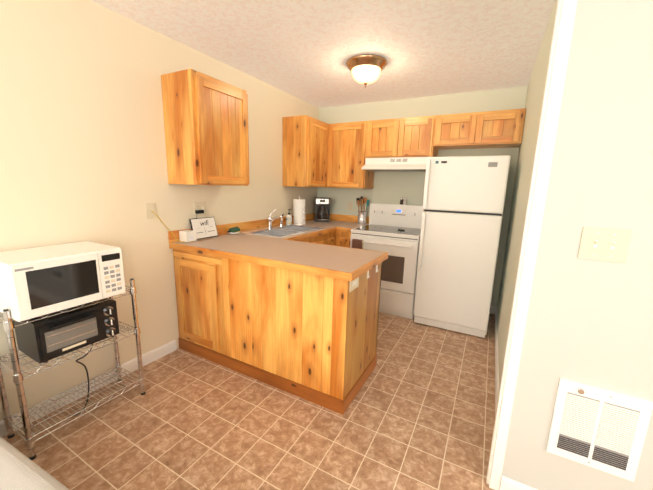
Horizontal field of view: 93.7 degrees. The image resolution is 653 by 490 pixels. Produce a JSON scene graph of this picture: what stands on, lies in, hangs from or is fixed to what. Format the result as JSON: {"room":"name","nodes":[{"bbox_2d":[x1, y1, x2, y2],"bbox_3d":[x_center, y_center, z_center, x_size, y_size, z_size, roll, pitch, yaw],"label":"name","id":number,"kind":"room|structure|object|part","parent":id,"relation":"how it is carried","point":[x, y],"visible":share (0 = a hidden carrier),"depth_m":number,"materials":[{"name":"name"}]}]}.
{"room":"kitchen","nodes":[
{"label":"kitchen","id":0,"kind":"room"},
{"bbox_2d":[0,0,318,420],"bbox_3d":[-1.954,-0.106,1.207,0.150,2.420,7.400,7,12,28],"label":"wall","id":1,"kind":"structure","parent":0,"point":[82,146],"depth_m":1.96,"materials":[{"name":"beige paint"}]},
{"bbox_2d":[0,340,176,436],"bbox_3d":[-2.468,1.226,0.378,0.013,0.090,5.065,7,12,28],"label":"baseboard","id":2,"kind":"structure","parent":1,"relation":"attached to","point":[153,355],"depth_m":2.04,"materials":[{"name":"white paint"}]},
{"bbox_2d":[145,203,155,218],"bbox_3d":[-1.293,-0.251,2.256,0.009,0.116,0.072,7,12,28],"label":"outlet","id":3,"kind":"object","parent":1,"relation":"attached to","point":[150,208],"visible":1,"depth_m":2.25,"materials":[{"name":"beige plastic"}]},
{"bbox_2d":[152,211,192,241],"bbox_3d":[-1.182,-0.140,2.361,0.111,0.257,0.259,7,12,28],"label":"cable","id":4,"kind":"object","parent":3,"relation":"attached to","point":[168,229],"visible":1,"depth_m":2.37,"materials":[{"name":"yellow plastic"}]},
{"bbox_2d":[194,201,205,215],"bbox_3d":[-1.075,-0.313,2.630,0.034,0.116,0.118,7,12,28],"label":"outlet","id":5,"kind":"object","parent":1,"relation":"attached to","point":[199,208],"visible":1,"depth_m":2.62,"materials":[{"name":"beige plastic"}]},
{"bbox_2d":[161,69,248,185],"bbox_3d":[-0.930,-0.870,2.438,0.338,0.770,0.540,7,12,28],"label":"upper cabinet","id":6,"kind":"object","parent":1,"relation":"attached to","point":[206,129],"visible":1,"depth_m":2.25,"materials":[{"name":"brown wood"}]},
{"bbox_2d":[168,214,314,241],"bbox_3d":[-0.681,-0.241,3.410,0.018,0.090,2.328,7,12,28],"label":"backsplash","id":7,"kind":"structure","parent":1,"relation":"attached to","point":[259,224],"depth_m":3.20,"materials":[{"name":"brown wood"}]},
{"bbox_2d":[282,115,329,186],"bbox_3d":[-0.212,-1.092,3.691,0.393,0.770,0.532,7,12,28],"label":"upper cabinet","id":8,"kind":"object","parent":1,"relation":"attached to","point":[317,153],"depth_m":3.51,"materials":[{"name":"brown wood"}]},
{"bbox_2d":[173,250,215,265],"bbox_3d":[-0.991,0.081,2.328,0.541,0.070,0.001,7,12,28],"label":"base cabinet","id":9,"kind":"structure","parent":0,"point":[176,253],"depth_m":2.33,"materials":[{"name":"brown wood"}]},
{"bbox_2d":[2,312,494,489],"bbox_3d":[0.233,1.425,0.280,5.200,0.120,7.700,7,12,28],"label":"floor","id":10,"kind":"structure","parent":0,"point":[419,414],"depth_m":1.76,"materials":[{"name":"tile"}]},
{"bbox_2d":[0,437,69,489],"bbox_3d":[-1.573,1.061,-0.147,1.820,0.660,2.673,7,12,24],"label":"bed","id":11,"kind":"object","parent":10,"relation":"on","point":[19,470],"visible":1,"depth_m":0.91,"materials":[{"name":"white fabric"}]},
{"bbox_2d":[0,278,145,459],"bbox_3d":[-1.457,0.625,1.774,0.308,0.796,0.598,7,12,28],"label":"wire rack","id":12,"kind":"object","parent":10,"relation":"on","point":[17,375],"visible":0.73,"depth_m":1.65,"materials":[{"name":"silver metal"}]},
{"bbox_2d":[0,241,125,321],"bbox_3d":[-1.423,0.166,1.631,0.374,0.274,0.461,7,12,28],"label":"microwave","id":13,"kind":"object","parent":12,"relation":"on","point":[38,281],"visible":1,"depth_m":1.50,"materials":[{"name":"white plastic"}]},
{"bbox_2d":[13,298,118,362],"bbox_3d":[-1.420,0.452,1.706,0.304,0.222,0.370,7,12,28],"label":"toaster oven","id":14,"kind":"object","parent":12,"relation":"on","point":[45,340],"visible":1,"depth_m":1.60,"materials":[{"name":"black metal"}]},
{"bbox_2d":[67,344,92,417],"bbox_3d":[-1.445,0.767,1.796,0.085,0.495,0.158,7,12,28],"label":"cord","id":15,"kind":"object","parent":14,"relation":"attached to","point":[77,361],"visible":0.73,"depth_m":1.83,"materials":[{"name":"black plastic"}]},
{"bbox_2d":[216,254,259,380],"bbox_3d":[-0.469,0.483,2.444,0.360,0.875,0.612,7,12,28],"label":"base cabinet","id":16,"kind":"object","parent":10,"relation":"on","point":[237,279],"depth_m":2.20,"materials":[{"name":"brown wood"}]},
{"bbox_2d":[260,262,323,404],"bbox_3d":[-0.101,0.530,2.250,0.476,0.875,0.612,7,12,28],"label":"base cabinet","id":17,"kind":"object","parent":10,"relation":"on","point":[273,302],"depth_m":1.99,"materials":[{"name":"brown wood"}]},
{"bbox_2d":[169,234,387,281],"bbox_3d":[-0.399,0.037,2.348,1.558,0.040,0.642,7,12,28],"label":"countertop","id":18,"kind":"structure","parent":17,"relation":"on","point":[344,260],"depth_m":2.19,"materials":[{"name":"brown laminate"}]},
{"bbox_2d":[179,230,196,241],"bbox_3d":[-1.123,-0.072,2.481,0.091,0.084,0.091,7,12,28],"label":"cube","id":19,"kind":"object","parent":18,"relation":"on","point":[187,235],"visible":0.98,"depth_m":2.45,"materials":[{"name":"white plastic"}]},
{"bbox_2d":[189,217,217,238],"bbox_3d":[-1.052,-0.147,2.639,0.014,0.175,0.250,-9,5,30],"label":"sign","id":20,"kind":"object","parent":18,"relation":"on","point":[205,227],"visible":0.98,"depth_m":2.63,"materials":[{"name":"white paper"}]},
{"bbox_2d":[227,226,240,233],"bbox_3d":[-0.877,-0.138,2.902,0.124,0.068,0.124,7,12,28],"label":"dish","id":21,"kind":"object","parent":18,"relation":"on","point":[234,230],"visible":0.98,"depth_m":2.88,"materials":[{"name":"white ceramic"}]},
{"bbox_2d":[248,226,339,245],"bbox_3d":[-0.396,0.306,3.375,0.671,0.875,1.090,7,12,28],"label":"base cabinet","id":22,"kind":"object","parent":10,"relation":"on","point":[330,237],"depth_m":3.31,"materials":[{"name":"brown wood"}]},
{"bbox_2d":[286,209,291,224],"bbox_3d":[-0.441,-0.327,3.599,0.071,0.186,0.073,7,12,28],"label":"soap bottle","id":23,"kind":"object","parent":22,"relation":"on","point":[288,219],"visible":1,"depth_m":3.58,"materials":[{"name":"white plastic"}]},
{"bbox_2d":[292,195,306,224],"bbox_3d":[-0.330,-0.427,3.722,0.192,0.355,0.192,7,12,28],"label":"paper towel holder","id":24,"kind":"object","parent":22,"relation":"on","point":[299,205],"visible":1,"depth_m":3.67,"materials":[{"name":"white paper"}]},
{"bbox_2d":[288,222,368,237],"bbox_3d":[0.076,-0.150,3.389,0.269,0.040,1.671,7,12,28],"label":"countertop","id":25,"kind":"structure","parent":22,"relation":"on","point":[347,225],"depth_m":3.53,"materials":[{"name":"brown laminate"}]},
{"bbox_2d":[240,210,323,237],"bbox_3d":[-0.436,-0.177,3.213,0.500,0.358,0.810,7,12,28],"label":"sink","id":26,"kind":"object","parent":25,"relation":"in","point":[282,231],"depth_m":3.25,"materials":[{"name":"silver metal"}]},
{"bbox_2d":[314,197,329,221],"bbox_3d":[-0.056,-0.475,4.112,0.200,0.315,0.275,2,11,0],"label":"coffee maker","id":27,"kind":"object","parent":25,"relation":"on","point":[322,209],"visible":1,"depth_m":4.04,"materials":[{"name":"black plastic"}]},
{"bbox_2d":[356,196,368,223],"bbox_3d":[0.451,-0.450,3.954,0.171,0.352,0.112,7,12,28],"label":"utensil crock","id":28,"kind":"object","parent":25,"relation":"on","point":[362,217],"visible":1,"depth_m":3.92,"materials":[{"name":"silver metal"}]},
{"bbox_2d":[340,230,350,245],"bbox_3d":[0.318,0.224,3.900,0.231,0.875,0.672,7,12,28],"label":"base cabinet","id":29,"kind":"object","parent":10,"relation":"on","point":[345,235],"depth_m":3.59,"materials":[{"name":"brown wood"}]},
{"bbox_2d":[320,262,381,414],"bbox_3d":[0.182,0.565,2.112,0.158,0.875,0.630,7,12,28],"label":"base cabinet","id":30,"kind":"object","parent":10,"relation":"on","point":[349,328],"depth_m":1.91,"materials":[{"name":"brown wood"}]},
{"bbox_2d":[349,277,358,291],"bbox_3d":[0.167,0.225,1.820,0.009,0.078,0.125,7,12,28],"label":"outlet","id":31,"kind":"object","parent":30,"relation":"attached to","point":[354,284],"visible":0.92,"depth_m":1.81,"materials":[{"name":"beige plastic"}]},
{"bbox_2d":[350,203,423,318],"bbox_3d":[0.734,0.137,3.590,0.758,1.186,0.732,7,12,28],"label":"stove","id":32,"kind":"object","parent":10,"relation":"on","point":[393,230],"visible":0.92,"depth_m":3.33,"materials":[{"name":"white metal"}]},
{"bbox_2d":[352,239,363,248],"bbox_3d":[0.349,0.075,3.391,0.138,0.272,0.040,7,12,28],"label":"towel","id":33,"kind":"object","parent":32,"relation":"hanging from","point":[356,243],"depth_m":3.36,"materials":[{"name":"brown fabric"}]},
{"bbox_2d":[400,197,406,204],"bbox_3d":[0.938,-0.537,3.739,0.081,0.087,0.036,7,12,28],"label":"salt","id":34,"kind":"object","parent":32,"relation":"on","point":[401,201],"visible":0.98,"depth_m":3.73,"materials":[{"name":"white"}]},
{"bbox_2d":[414,155,510,337],"bbox_3d":[1.378,-0.017,3.168,0.684,1.679,0.765,7,12,28],"label":"fridge","id":35,"kind":"object","parent":10,"relation":"on","point":[463,207],"visible":1,"depth_m":2.86,"materials":[{"name":"white metal"}]},
{"bbox_2d":[91,0,554,107],"bbox_3d":[0.300,-1.068,-0.200,5.200,0.120,7.700,7,12,28],"label":"ceiling","id":36,"kind":"structure","parent":0,"point":[305,50],"depth_m":2.19,"materials":[{"name":"white paint"}]},
{"bbox_2d":[346,54,386,87],"bbox_3d":[0.336,-1.447,2.611,0.350,0.196,0.350,7,12,28],"label":"ceiling light","id":37,"kind":"object","parent":36,"relation":"attached to","point":[365,69],"visible":1,"depth_m":2.51,"materials":[{"name":"white glass"}]},
{"bbox_3d":[0.336,-1.436,2.613,0.252,0.102,0.252,7,12,28],"label":"glass","id":38,"kind":"part","parent":37,"relation":"part of","materials":[{"name":"white glass"}]},
{"bbox_2d":[317,86,527,306],"bbox_3d":[0.943,-0.545,3.898,2.660,2.420,0.150,7,12,28],"label":"wall","id":39,"kind":"structure","parent":0,"point":[391,187],"depth_m":3.63,"materials":[{"name":"paint"}]},
{"bbox_2d":[329,214,368,221],"bbox_3d":[0.232,-0.372,4.219,0.811,0.090,0.019,7,12,28],"label":"backsplash","id":40,"kind":"structure","parent":39,"relation":"attached to","point":[333,217],"depth_m":4.19,"materials":[{"name":"brown wood"}]},
{"bbox_2d":[347,202,352,210],"bbox_3d":[0.318,-0.525,4.152,0.072,0.116,0.009,7,12,28],"label":"outlet","id":41,"kind":"object","parent":39,"relation":"attached to","point":[349,206],"visible":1,"depth_m":4.15,"materials":[{"name":"beige plastic"}]},
{"bbox_2d":[330,121,373,187],"bbox_3d":[0.308,-1.104,3.828,0.578,0.770,0.398,7,12,28],"label":"upper cabinet","id":42,"kind":"object","parent":39,"relation":"attached to","point":[349,141],"depth_m":3.71,"materials":[{"name":"brown wood"}]},
{"bbox_2d":[361,157,426,171],"bbox_3d":[0.841,-0.929,3.535,0.754,0.139,0.453,7,12,28],"label":"range hood","id":43,"kind":"object","parent":42,"relation":"attached to","point":[416,164],"visible":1,"depth_m":3.42,"materials":[{"name":"white metal"}]},
{"bbox_2d":[370,118,405,157],"bbox_3d":[0.734,-1.231,3.606,0.438,0.415,0.338,7,12,28],"label":"upper cabinet","id":44,"kind":"object","parent":39,"relation":"attached to","point":[387,136],"depth_m":3.45,"materials":[{"name":"brown wood"}]},
{"bbox_2d":[402,115,445,156],"bbox_3d":[1.044,-1.191,3.443,0.507,0.415,0.338,7,12,28],"label":"upper cabinet","id":45,"kind":"object","parent":39,"relation":"attached to","point":[423,133],"depth_m":3.28,"materials":[{"name":"brown wood"}]},
{"bbox_2d":[442,111,485,148],"bbox_3d":[1.407,-1.196,3.244,0.454,0.310,0.338,7,12,28],"label":"upper cabinet","id":46,"kind":"object","parent":39,"relation":"attached to","point":[461,130],"depth_m":3.09,"materials":[{"name":"brown wood"}]},
{"bbox_2d":[490,306,495,313],"bbox_3d":[1.902,0.743,3.507,0.080,0.090,0.013,7,12,28],"label":"baseboard","id":47,"kind":"structure","parent":39,"relation":"attached to","point":[492,309],"depth_m":3.50,"materials":[{"name":"white paint"}]},
{"bbox_2d":[482,108,525,147],"bbox_3d":[1.704,-1.158,3.087,0.462,0.310,0.338,7,12,28],"label":"upper cabinet","id":48,"kind":"object","parent":39,"relation":"attached to","point":[504,128],"depth_m":2.92,"materials":[{"name":"brown wood"}]},
{"bbox_2d":[497,0,557,388],"bbox_3d":[1.459,-0.208,2.215,0.120,2.420,2.380,7,12,28],"label":"wall","id":49,"kind":"structure","parent":0,"point":[533,104],"depth_m":2.20,"materials":[{"name":"paint"}]},
{"bbox_2d":[495,307,498,415],"bbox_3d":[1.384,0.924,2.492,0.013,0.090,2.320,7,12,28],"label":"baseboard","id":50,"kind":"structure","parent":49,"relation":"attached to","point":[496,367],"depth_m":2.35,"materials":[{"name":"white paint"}]},
{"bbox_2d":[486,0,577,489],"bbox_3d":[0.830,-0.038,1.243,0.054,2.420,0.054,7,12,28],"label":"trim","id":51,"kind":"structure","parent":49,"relation":"attached to","point":[556,70],"depth_m":1.22,"materials":[{"name":"white paint"}]},
{"bbox_2d":[499,0,652,489],"bbox_3d":[1.973,0.101,0.683,2.510,2.420,0.121,7,12,28],"label":"wall","id":52,"kind":"structure","parent":0,"point":[589,321],"depth_m":1.13,"materials":[{"name":"paint"}]},
{"bbox_2d":[500,476,536,489],"bbox_3d":[1.912,1.255,0.844,2.507,0.090,0.013,7,12,28],"label":"baseboard","id":53,"kind":"structure","parent":52,"relation":"attached to","point":[508,483],"depth_m":1.40,"materials":[{"name":"white paint"}]},
{"bbox_2d":[546,377,652,481],"bbox_3d":[1.065,0.726,1.209,0.277,0.346,0.024,7,12,28],"label":"wall heater","id":54,"kind":"object","parent":52,"relation":"in","point":[600,428],"visible":1,"depth_m":1.20,"materials":[{"name":"white metal"}]},
{"bbox_2d":[578,227,631,262],"bbox_3d":[1.011,-0.001,1.114,0.135,0.118,0.017,7,12,28],"label":"light switch","id":55,"kind":"object","parent":52,"relation":"attached to","point":[605,244],"visible":1,"depth_m":1.11,"materials":[{"name":"beige plastic"}]}
]}

